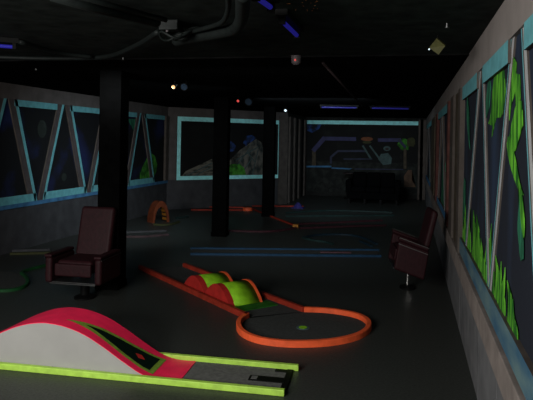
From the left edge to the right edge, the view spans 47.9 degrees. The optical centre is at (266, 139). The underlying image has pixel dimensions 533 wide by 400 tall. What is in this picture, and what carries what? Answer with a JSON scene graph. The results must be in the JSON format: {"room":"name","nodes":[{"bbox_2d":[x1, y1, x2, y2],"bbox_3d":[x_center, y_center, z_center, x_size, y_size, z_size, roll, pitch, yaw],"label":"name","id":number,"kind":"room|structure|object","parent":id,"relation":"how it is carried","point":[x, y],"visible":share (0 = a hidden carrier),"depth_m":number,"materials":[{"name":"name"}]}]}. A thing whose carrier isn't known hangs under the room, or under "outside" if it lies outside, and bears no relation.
{"room":"games hall","nodes":[
{"label":"games hall","id":0,"kind":"room"},
{"bbox_2d":[168,116,176,179],"bbox_3d":[-0.946,0.427,14.358,3.260,2.310,0.220,1,0,-32],"label":"wall","id":1,"kind":"structure","parent":0,"point":[172,120],"depth_m":13.51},
{"bbox_2d":[166,178,277,209],"bbox_3d":[-0.875,1.254,14.265,3.210,0.660,0.030,1,0,-32],"label":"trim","id":2,"kind":"structure","parent":1,"relation":"attached to","point":[181,194],"depth_m":13.93,"materials":[{"name":"grey paint"}]},
{"bbox_2d":[176,116,278,179],"bbox_3d":[-0.835,0.209,14.272,2.793,1.440,0.030,1,0,-32],"label":"mural","id":3,"kind":"object","parent":1,"relation":"attached to","point":[194,151],"visible":0.82,"depth_m":14.02,"materials":[{"name":"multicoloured paint"}]},
{"bbox_2d":[229,164,245,174],"bbox_3d":[-0.712,0.708,14.358,0.522,0.268,0.003,1,0,-32],"label":"plant","id":4,"kind":"object","parent":3,"relation":"on","point":[235,169],"depth_m":14.37,"materials":[{"name":"green paint"}]},
{"bbox_2d":[168,107,287,119],"bbox_3d":[-0.839,-0.616,14.265,3.210,0.220,0.030,1,0,-32],"label":"trim","id":5,"kind":"structure","parent":1,"relation":"attached to","point":[172,111],"depth_m":13.95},
{"bbox_2d":[277,116,287,204],"bbox_3d":[0.412,0.508,15.011,0.260,2.200,0.030,1,0,-32],"label":"trim","id":6,"kind":"structure","parent":1,"relation":"attached to","point":[283,120],"depth_m":14.99,"materials":[{"name":"grey paint"}]},
{"bbox_2d":[0,53,468,117],"bbox_3d":[-0.079,-0.756,12.078,8.200,0.112,13.550,1,0,13],"label":"ceiling","id":7,"kind":"structure","parent":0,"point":[417,81],"depth_m":7.13,"materials":[{"name":"black paint"}]},
{"bbox_2d":[0,195,476,399],"bbox_3d":[-1.072,1.630,8.115,8.200,0.100,21.700,1,0,13],"label":"floor","id":8,"kind":"structure","parent":0,"point":[413,349],"depth_m":5.71,"materials":[{"name":"dark polished concrete"}]},
{"bbox_2d":[0,264,45,291],"bbox_3d":[-2.892,1.530,6.713,0.610,0.030,1.276,1,0,-8],"label":"mini golf hole","id":9,"kind":"object","parent":8,"relation":"on","point":[9,281],"visible":0.95,"depth_m":6.58,"materials":[{"name":"green paint"}]},
{"bbox_2d":[10,248,51,254],"bbox_3d":[-3.201,1.524,8.189,0.534,0.030,0.284,1,0,-16],"label":"mini golf hole","id":10,"kind":"object","parent":8,"relation":"on","point":[14,251],"visible":0.85,"depth_m":8.15,"materials":[{"name":"green paint"}]},
{"bbox_2d":[44,206,120,300],"bbox_3d":[-1.792,1.129,5.995,0.592,0.874,0.602,1,0,10],"label":"armchair","id":11,"kind":"object","parent":8,"relation":"on","point":[95,254],"visible":1,"depth_m":5.94,"materials":[{"name":"brown leather"}]},
{"bbox_2d":[95,70,129,289],"bbox_3d":[-1.638,0.420,6.403,0.255,2.298,0.255,1,0,8],"label":"square pillar","id":12,"kind":"structure","parent":8,"relation":"on","point":[114,84],"depth_m":6.29,"materials":[{"name":"black paint"}]},
{"bbox_2d":[126,230,168,237],"bbox_3d":[-1.986,1.548,9.896,0.787,0.030,0.538,1,0,-23],"label":"mini golf hole","id":13,"kind":"object","parent":8,"relation":"on","point":[145,231],"visible":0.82,"depth_m":9.79,"materials":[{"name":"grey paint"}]},
{"bbox_2d":[0,307,298,396],"bbox_3d":[-1.501,1.406,4.271,3.435,0.331,0.465,1,0,10],"label":"mini golf hole","id":14,"kind":"object","parent":8,"relation":"on","point":[67,341],"visible":1,"depth_m":4.07,"materials":[{"name":"grey fabric"}]},
{"bbox_2d":[147,200,168,222],"bbox_3d":[-2.059,1.356,11.431,0.356,0.409,0.220,1,0,-39],"label":"arch","id":15,"kind":"object","parent":8,"relation":"on","point":[155,205],"visible":1,"depth_m":11.37,"materials":[{"name":"orange paint"}]},
{"bbox_2d":[154,216,188,225],"bbox_3d":[-1.766,1.552,11.562,0.310,0.030,1.283,1,0,13],"label":"mini golf hole","id":16,"kind":"object","parent":8,"relation":"on","point":[176,222],"visible":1,"depth_m":11.16,"materials":[{"name":"green paint"}]},
{"bbox_2d":[211,97,230,236],"bbox_3d":[-0.750,0.437,9.962,0.255,2.298,0.255,1,0,8],"label":"square pillar","id":17,"kind":"structure","parent":8,"relation":"on","point":[222,105],"depth_m":9.85,"materials":[{"name":"black paint"}]},
{"bbox_2d":[191,205,302,231],"bbox_3d":[-0.186,1.562,12.378,2.699,0.070,4.004,1,0,-8],"label":"mini golf hole","id":18,"kind":"object","parent":8,"relation":"on","point":[295,226],"visible":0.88,"depth_m":12.77,"materials":[{"name":"orange paint"}]},
{"bbox_2d":[138,263,371,347],"bbox_3d":[-0.235,1.503,6.151,1.194,0.185,3.293,1,0,-29],"label":"mini golf hole","id":19,"kind":"object","parent":8,"relation":"on","point":[264,318],"visible":1,"depth_m":5.49,"materials":[{"name":"orange paint"}]},
{"bbox_2d":[261,107,275,216],"bbox_3d":[0.053,0.452,12.639,0.255,2.298,0.255,1,0,8],"label":"square pillar","id":20,"kind":"structure","parent":8,"relation":"on","point":[269,123],"depth_m":12.52,"materials":[{"name":"black paint"}]},
{"bbox_2d":[190,247,380,256],"bbox_3d":[0.291,1.577,8.518,2.757,0.058,0.492,1,0,-3],"label":"mini golf hole","id":21,"kind":"object","parent":8,"relation":"on","point":[215,251],"visible":1,"depth_m":8.54,"materials":[{"name":"blue paint"}]},
{"bbox_2d":[291,202,304,208],"bbox_3d":[0.749,1.550,14.246,0.300,0.130,0.300,1,0,13],"label":"cone obstacle","id":22,"kind":"object","parent":8,"relation":"on","point":[297,205],"visible":1,"depth_m":14.18,"materials":[{"name":"paint"}]},
{"bbox_2d":[285,210,393,216],"bbox_3d":[1.584,1.615,13.271,2.617,0.030,0.981,1,0,-12],"label":"mini golf hole","id":23,"kind":"object","parent":8,"relation":"on","point":[309,210],"visible":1,"depth_m":12.99,"materials":[{"name":"teal paint"}]},
{"bbox_2d":[302,233,377,246],"bbox_3d":[1.270,1.609,9.675,0.951,0.030,1.262,1,0,-40],"label":"mini golf hole","id":24,"kind":"object","parent":8,"relation":"on","point":[323,234],"visible":1,"depth_m":9.76,"materials":[{"name":"blue paint"}]},
{"bbox_2d":[299,219,385,228],"bbox_3d":[1.497,1.614,11.476,2.118,0.030,0.673,1,0,-23],"label":"mini golf hole","id":25,"kind":"object","parent":8,"relation":"on","point":[380,219],"visible":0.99,"depth_m":11.44,"materials":[{"name":"red paint"}]},
{"bbox_2d":[346,172,400,205],"bbox_3d":[2.785,1.253,15.638,1.380,0.800,0.680,1,0,13],"label":"sofa","id":26,"kind":"object","parent":8,"relation":"on","point":[373,180],"visible":1,"depth_m":15.47,"materials":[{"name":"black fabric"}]},
{"bbox_2d":[351,185,365,191],"bbox_3d":[2.406,1.276,15.646,0.360,0.140,0.520,1,0,13],"label":"seat cushion","id":27,"kind":"object","parent":26,"relation":"on","point":[356,188],"depth_m":15.41,"materials":[{"name":"black fabric"}]},
{"bbox_2d":[353,172,366,185],"bbox_3d":[2.486,1.037,15.962,0.360,0.380,0.190,1,0,13],"label":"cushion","id":28,"kind":"object","parent":26,"relation":"on","point":[359,178],"depth_m":15.87,"materials":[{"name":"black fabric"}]},
{"bbox_2d":[365,186,379,192],"bbox_3d":[2.763,1.283,15.561,0.360,0.140,0.520,1,0,13],"label":"seat cushion","id":29,"kind":"object","parent":26,"relation":"on","point":[369,189],"depth_m":15.33,"materials":[{"name":"black fabric"}]},
{"bbox_2d":[367,172,380,186],"bbox_3d":[2.843,1.044,15.877,0.360,0.380,0.190,1,0,13],"label":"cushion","id":30,"kind":"object","parent":26,"relation":"on","point":[373,178],"depth_m":15.79,"materials":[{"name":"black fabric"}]},
{"bbox_2d":[380,186,394,193],"bbox_3d":[3.119,1.290,15.476,0.360,0.140,0.520,1,0,13],"label":"seat cushion","id":31,"kind":"object","parent":26,"relation":"on","point":[384,189],"depth_m":15.25,"materials":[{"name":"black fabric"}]},
{"bbox_2d":[381,172,394,186],"bbox_3d":[3.200,1.051,15.792,0.360,0.380,0.190,1,0,13],"label":"cushion","id":32,"kind":"object","parent":26,"relation":"on","point":[387,179],"depth_m":15.70,"materials":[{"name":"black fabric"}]},
{"bbox_2d":[388,207,437,290],"bbox_3d":[1.605,1.189,6.600,0.472,0.884,0.650,1,0,5],"label":"armchair","id":33,"kind":"object","parent":8,"relation":"on","point":[408,254],"visible":1,"depth_m":6.32,"materials":[{"name":"brown leather"}]},
{"bbox_2d":[0,0,503,59],"bbox_3d":[-2.602,-0.810,1.526,8.200,0.100,8.150,1,0,13],"label":"ceiling","id":34,"kind":"structure","parent":0,"point":[337,27],"depth_m":3.80,"materials":[{"name":"black paint"}]},
{"bbox_2d":[0,37,18,49],"bbox_3d":[-1.922,-0.708,4.395,0.194,0.078,0.070,1,0,-24],"label":"blacklight","id":35,"kind":"object","parent":34,"relation":"attached to","point":[13,41],"visible":0.98,"depth_m":4.39,"materials":[{"name":"purple plastic"}]},
{"bbox_2d":[18,40,92,58],"bbox_3d":[-1.667,-0.702,4.699,0.136,0.030,0.808,1,0,22],"label":"ceiling pipe","id":36,"kind":"object","parent":34,"relation":"attached to","point":[21,42],"visible":1,"depth_m":4.74,"materials":[{"name":"black metal"}]},
{"bbox_2d":[0,29,159,60],"bbox_3d":[-1.359,-0.696,4.689,2.190,0.034,0.560,1,0,39],"label":"ceiling pipe","id":37,"kind":"object","parent":34,"relation":"attached to","point":[154,34],"visible":0.94,"depth_m":5.12,"materials":[{"name":"black metal"}]},
{"bbox_2d":[50,0,160,26],"bbox_3d":[-0.813,-0.666,3.095,0.069,0.048,0.720,1,0,32],"label":"ceiling pipe","id":38,"kind":"object","parent":34,"relation":"attached to","point":[83,5],"visible":0.8,"depth_m":3.08,"materials":[{"name":"black metal"}]},
{"bbox_2d":[82,0,167,21],"bbox_3d":[-0.750,-0.674,3.051,0.029,0.027,0.712,1,0,32],"label":"ceiling pipe","id":39,"kind":"object","parent":34,"relation":"attached to","point":[98,2],"visible":1,"depth_m":3.09,"materials":[{"name":"black metal"}]},
{"bbox_2d":[158,19,198,41],"bbox_3d":[-0.534,-0.661,3.728,0.331,0.118,0.216,1,0,-43],"label":"cable coil","id":40,"kind":"object","parent":34,"relation":"hanging from","point":[173,29],"visible":0.84,"depth_m":3.62,"materials":[{"name":"grey plastic"}]},
{"bbox_2d":[191,0,230,33],"bbox_3d":[-0.293,-0.666,3.285,0.171,0.027,1.141,1,0,-19],"label":"ceiling pipe","id":41,"kind":"object","parent":34,"relation":"attached to","point":[223,20],"visible":0.85,"depth_m":3.40,"materials":[{"name":"black metal"}]},
{"bbox_2d":[172,0,249,45],"bbox_3d":[-0.248,-0.645,3.333,0.284,0.070,1.422,1,0,-21],"label":"ceiling pipe","id":42,"kind":"object","parent":34,"relation":"attached to","point":[242,7],"visible":0.88,"depth_m":3.49,"materials":[{"name":"black metal"}]},
{"bbox_2d":[251,0,279,11],"bbox_3d":[-0.013,-0.671,2.837,0.070,0.078,0.282,1,0,18],"label":"blacklight","id":43,"kind":"object","parent":34,"relation":"attached to","point":[269,4],"visible":1,"depth_m":2.90,"materials":[{"name":"purple plastic"}]},
{"bbox_2d":[275,9,303,38],"bbox_3d":[0.137,-0.668,3.491,0.070,0.078,0.514,1,0,13],"label":"blacklight","id":44,"kind":"object","parent":34,"relation":"attached to","point":[285,17],"visible":0.99,"depth_m":3.38,"materials":[{"name":"purple plastic"}]},
{"bbox_2d":[291,55,300,64],"bbox_3d":[0.248,-0.668,5.029,0.089,0.075,0.089,1,0,-39],"label":"smoke detector","id":45,"kind":"object","parent":34,"relation":"attached to","point":[295,59],"visible":1,"depth_m":5.00,"materials":[{"name":"grey plastic"}]},
{"bbox_2d":[428,35,445,54],"bbox_3d":[1.122,-0.621,3.909,0.092,0.135,0.133,1,0,43],"label":"spotlight","id":46,"kind":"object","parent":34,"relation":"attached to","point":[437,45],"visible":1,"depth_m":3.88,"materials":[{"name":"beige metal"}]},
{"bbox_2d":[287,113,305,198],"bbox_3d":[0.739,0.459,16.452,0.200,2.310,2.650,1,0,13],"label":"wall","id":47,"kind":"structure","parent":0,"point":[298,117],"depth_m":16.48,"materials":[{"name":"black paint"}]},
{"bbox_2d":[287,117,292,202],"bbox_3d":[0.609,0.512,15.378,0.050,2.200,0.300,1,0,13],"label":"trim","id":48,"kind":"structure","parent":47,"relation":"attached to","point":[290,143],"depth_m":15.25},
{"bbox_2d":[292,118,296,200],"bbox_3d":[0.749,0.514,15.961,0.050,2.200,0.200,1,0,13],"label":"trim","id":49,"kind":"structure","parent":47,"relation":"attached to","point":[295,119],"depth_m":15.87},
{"bbox_2d":[297,119,301,198],"bbox_3d":[0.917,0.517,16.666,0.050,2.200,0.250,1,0,13],"label":"trim","id":50,"kind":"structure","parent":47,"relation":"attached to","point":[300,120],"depth_m":16.55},
{"bbox_2d":[303,120,306,195],"bbox_3d":[1.123,0.521,17.527,0.050,2.200,0.220,1,0,13],"label":"trim","id":51,"kind":"structure","parent":47,"relation":"attached to","point":[305,121],"depth_m":17.42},
{"bbox_2d":[306,117,425,198],"bbox_3d":[2.776,0.498,17.405,3.920,2.310,0.150,1,0,13],"label":"wall","id":52,"kind":"structure","parent":0,"point":[319,193],"depth_m":17.37,"materials":[{"name":"black paint"}]},
{"bbox_2d":[180,81,189,90],"bbox_3d":[-0.981,-0.654,7.289,0.100,0.124,0.151,1,0,13],"label":"spotlight","id":53,"kind":"object","parent":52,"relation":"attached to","point":[184,86],"visible":1,"depth_m":7.23,"materials":[{"name":"black metal"}]},
{"bbox_2d":[244,97,253,105],"bbox_3d":[-0.278,-0.646,9.957,0.140,0.172,0.211,1,0,13],"label":"spotlight","id":54,"kind":"object","parent":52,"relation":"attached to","point":[248,101],"visible":0.94,"depth_m":9.88,"materials":[{"name":"black metal"}]},
{"bbox_2d":[319,105,358,108],"bbox_3d":[1.391,-0.639,11.514,0.748,0.066,0.070,1,0,2],"label":"blacklight","id":55,"kind":"object","parent":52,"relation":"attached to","point":[321,106],"visible":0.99,"depth_m":11.49,"materials":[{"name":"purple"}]},
{"bbox_2d":[322,62,361,105],"bbox_3d":[1.136,-0.648,8.188,0.024,0.024,6.215,1,0,12],"label":"conduit","id":56,"kind":"object","parent":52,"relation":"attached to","point":[323,63],"visible":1,"depth_m":6.51,"materials":[{"name":"grey metal"}]},
{"bbox_2d":[306,120,417,195],"bbox_3d":[2.693,0.559,17.312,3.234,2.226,0.060,1,0,13],"label":"mural","id":57,"kind":"object","parent":52,"relation":"attached to","point":[389,143],"visible":0.95,"depth_m":17.35,"materials":[{"name":"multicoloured paint"}]},
{"bbox_2d":[306,124,417,162],"bbox_3d":[2.709,0.046,17.338,3.234,1.170,0.004,1,0,13],"label":"painting","id":58,"kind":"object","parent":57,"relation":"on","point":[351,143],"depth_m":17.32},
{"bbox_2d":[417,120,422,199],"bbox_3d":[4.340,0.557,16.922,0.130,2.250,0.060,1,0,13],"label":"trim","id":59,"kind":"structure","parent":52,"relation":"attached to","point":[420,121],"depth_m":16.90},
{"bbox_2d":[419,120,425,199],"bbox_3d":[4.404,0.559,16.907,0.160,2.250,0.060,1,0,13],"label":"trim","id":60,"kind":"structure","parent":52,"relation":"attached to","point":[423,132],"depth_m":16.88,"materials":[{"name":"grey"}]},
{"bbox_2d":[369,105,410,109],"bbox_3d":[2.366,-0.620,11.491,0.794,0.066,0.070,1,0,-2],"label":"blacklight","id":61,"kind":"object","parent":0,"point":[370,106],"visible":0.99,"depth_m":11.47,"materials":[{"name":"purple plastic"}]},
{"bbox_3d":[-4.115,0.367,5.933,0.150,2.310,15.630,1,0,13],"label":"wall","id":62,"kind":"structure","parent":0,"visible":0},
{"bbox_2d":[0,98,164,205],"bbox_3d":[-3.349,0.164,8.717,0.030,1.435,9.400,1,0,13],"label":"mural","id":63,"kind":"object","parent":62,"relation":"attached to","point":[48,150],"visible":0.87,"depth_m":9.29,"materials":[{"name":"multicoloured paint"}]},
{"bbox_2d":[129,119,135,129],"bbox_3d":[-2.622,-0.279,11.753,0.003,0.278,0.403,1,0,13],"label":"plant","id":64,"kind":"object","parent":63,"relation":"on","point":[132,122],"depth_m":11.74,"materials":[{"name":"green plant"}]},
{"bbox_2d":[140,153,156,178],"bbox_3d":[-2.455,0.582,12.520,0.003,0.618,0.829,1,0,13],"label":"plant","id":65,"kind":"object","parent":63,"relation":"on","point":[148,161],"depth_m":12.48,"materials":[{"name":"green paint"}]},
{"bbox_2d":[0,183,166,254],"bbox_3d":[-4.056,1.223,5.864,0.030,0.600,15.530,1,0,13],"label":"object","id":66,"kind":"structure","parent":62,"relation":"attached to","point":[33,225],"depth_m":9.13,"materials":[{"name":"grey paint"}]},
{"bbox_2d":[0,82,167,115],"bbox_3d":[-4.019,-0.676,5.864,0.030,0.220,15.530,1,0,13],"label":"trim","id":67,"kind":"structure","parent":62,"relation":"attached to","point":[7,90],"depth_m":9.28,"materials":[{"name":"grey paint"}]},
{"bbox_2d":[0,180,167,210],"bbox_3d":[-4.040,0.896,5.861,0.050,0.055,15.530,1,0,13],"label":"trim","id":68,"kind":"structure","parent":62,"relation":"attached to","point":[24,204],"depth_m":9.31,"materials":[{"name":"blue paint"}]},
{"bbox_2d":[163,116,168,180],"bbox_3d":[-2.227,0.183,13.338,0.050,1.430,0.150,1,0,13],"label":"trim","id":69,"kind":"structure","parent":62,"relation":"attached to","point":[166,121],"depth_m":13.27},
{"bbox_3d":[2.219,0.487,6.973,0.150,2.310,20.600,1,0,13],"label":"wall","id":70,"kind":"structure","parent":0,"visible":0},
{"bbox_2d":[425,124,427,186],"bbox_3d":[4.456,0.585,16.720,0.030,2.200,0.400,1,0,13],"label":"trim","id":71,"kind":"structure","parent":70,"relation":"attached to","point":[426,124],"depth_m":16.53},
{"bbox_2d":[425,185,430,206],"bbox_3d":[3.963,1.431,14.726,0.030,0.490,4.476,1,0,13],"label":"trim","id":72,"kind":"structure","parent":70,"relation":"attached to","point":[427,197],"depth_m":14.64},
{"bbox_2d":[426,120,431,185],"bbox_3d":[3.934,0.302,14.532,0.030,1.435,3.900,1,0,13],"label":"mural","id":73,"kind":"object","parent":70,"relation":"attached to","point":[428,167],"visible":0.77,"depth_m":14.35,"materials":[{"name":"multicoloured paint"}]},
{"bbox_2d":[427,127,430,176],"bbox_3d":[3.946,0.302,14.530,0.004,1.435,3.900,1,0,13],"label":"painting","id":74,"kind":"object","parent":73,"relation":"attached to","point":[429,128],"depth_m":14.38},
{"bbox_2d":[430,116,435,194],"bbox_3d":[3.271,0.295,11.761,0.040,1.445,1.600,1,0,13],"label":"trim","id":75,"kind":"structure","parent":70,"relation":"attached to","point":[433,124],"depth_m":11.37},
{"bbox_2d":[430,202,436,243],"bbox_3d":[3.080,1.414,11.030,0.030,0.490,3.076,1,0,13],"label":"trim","id":76,"kind":"structure","parent":70,"relation":"attached to","point":[431,205],"depth_m":9.97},
{"bbox_2d":[434,113,439,201],"bbox_3d":[2.847,0.287,10.011,0.050,1.445,0.400,1,0,13],"label":"trim","id":77,"kind":"structure","parent":70,"relation":"attached to","point":[437,120],"depth_m":9.82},
{"bbox_2d":[437,104,446,218],"bbox_3d":[2.481,0.275,8.454,0.030,1.435,2.600,1,0,13],"label":"mural","id":78,"kind":"object","parent":70,"relation":"attached to","point":[442,115],"visible":0.78,"depth_m":8.41,"materials":[{"name":"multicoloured paint"}]},
{"bbox_2d":[439,115,446,199],"bbox_3d":[2.493,0.275,8.451,0.004,1.435,2.600,1,0,13],"label":"painting","id":79,"kind":"object","parent":78,"relation":"attached to","point":[443,118],"depth_m":8.43},
{"bbox_2d":[441,162,445,205],"bbox_3d":[2.437,0.519,8.258,0.003,0.745,1.200,1,0,13],"label":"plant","id":80,"kind":"object","parent":78,"relation":"on","point":[443,171],"depth_m":8.17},
{"bbox_2d":[437,218,449,289],"bbox_3d":[2.359,1.400,8.015,0.030,0.490,3.076,1,0,13],"label":"wall panel","id":81,"kind":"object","parent":70,"relation":"attached to","point":[443,249],"depth_m":7.59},
{"bbox_2d":[445,101,450,225],"bbox_3d":[2.126,0.273,6.996,0.050,1.445,0.200,1,0,13],"label":"trim","id":82,"kind":"structure","parent":70,"relation":"attached to","point":[448,102],"depth_m":6.90,"materials":[{"name":"grey"}]},
{"bbox_2d":[448,95,455,237],"bbox_3d":[1.957,0.270,6.291,0.050,1.445,0.450,1,0,13],"label":"trim","id":83,"kind":"structure","parent":70,"relation":"attached to","point":[453,98],"depth_m":6.11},
{"bbox_2d":[449,254,459,327],"bbox_3d":[1.838,1.390,5.837,0.030,0.490,1.356,1,0,13],"label":"wall panel","id":84,"kind":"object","parent":70,"relation":"attached to","point":[454,281],"depth_m":5.72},
{"bbox_2d":[453,93,457,241],"bbox_3d":[1.839,0.268,5.754,0.030,1.445,0.550,1,0,13],"label":"trim","id":85,"kind":"structure","parent":70,"relation":"attached to","point":[456,118],"depth_m":5.87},
{"bbox_2d":[455,87,464,252],"bbox_3d":[1.731,0.265,5.343,0.050,1.445,0.240,1,0,13],"label":"trim","id":86,"kind":"structure","parent":70,"relation":"attached to","point":[461,103],"depth_m":5.23,"materials":[{"name":"grey"}]},
{"bbox_2d":[459,281,478,399],"bbox_3d":[1.506,1.384,4.451,0.030,0.490,1.446,1,0,13],"label":"wall panel","id":87,"kind":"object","parent":70,"relation":"attached to","point":[468,329],"depth_m":4.27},
{"bbox_2d":[424,177,525,399],"bbox_3d":[2.097,1.073,6.948,0.055,0.155,20.500,1,0,13],"label":"trim","id":88,"kind":"structure","parent":70,"relation":"attached to","point":[510,389],"depth_m":3.28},
{"bbox_2d":[426,0,532,123],"bbox_3d":[2.140,-0.559,6.945,0.030,0.220,20.500,1,0,13],"label":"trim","id":89,"kind":"structure","parent":70,"relation":"attached to","point":[508,21],"depth_m":3.42,"materials":[{"name":"grey paint"}]},
{"bbox_2d":[478,333,496,399],"bbox_3d":[1.244,1.379,3.352,0.030,0.490,0.766,1,0,13],"label":"wall panel","id":90,"kind":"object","parent":70,"relation":"attached to","point":[487,382],"depth_m":3.40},
{"bbox_2d":[459,14,532,399],"bbox_3d":[1.141,0.249,2.852,0.030,1.435,4.880,1,0,13],"label":"mural","id":91,"kind":"object","parent":70,"relation":"attached to","point":[496,244],"visible":1,"depth_m":2.93,"materials":[{"name":"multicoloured paint"}]},
{"bbox_2d":[497,383,503,399],"bbox_3d":[1.005,1.374,2.355,0.030,0.490,1.236,1,0,13],"label":"trim","id":92,"kind":"structure","parent":70,"relation":"attached to","point":[499,395],"depth_m":2.90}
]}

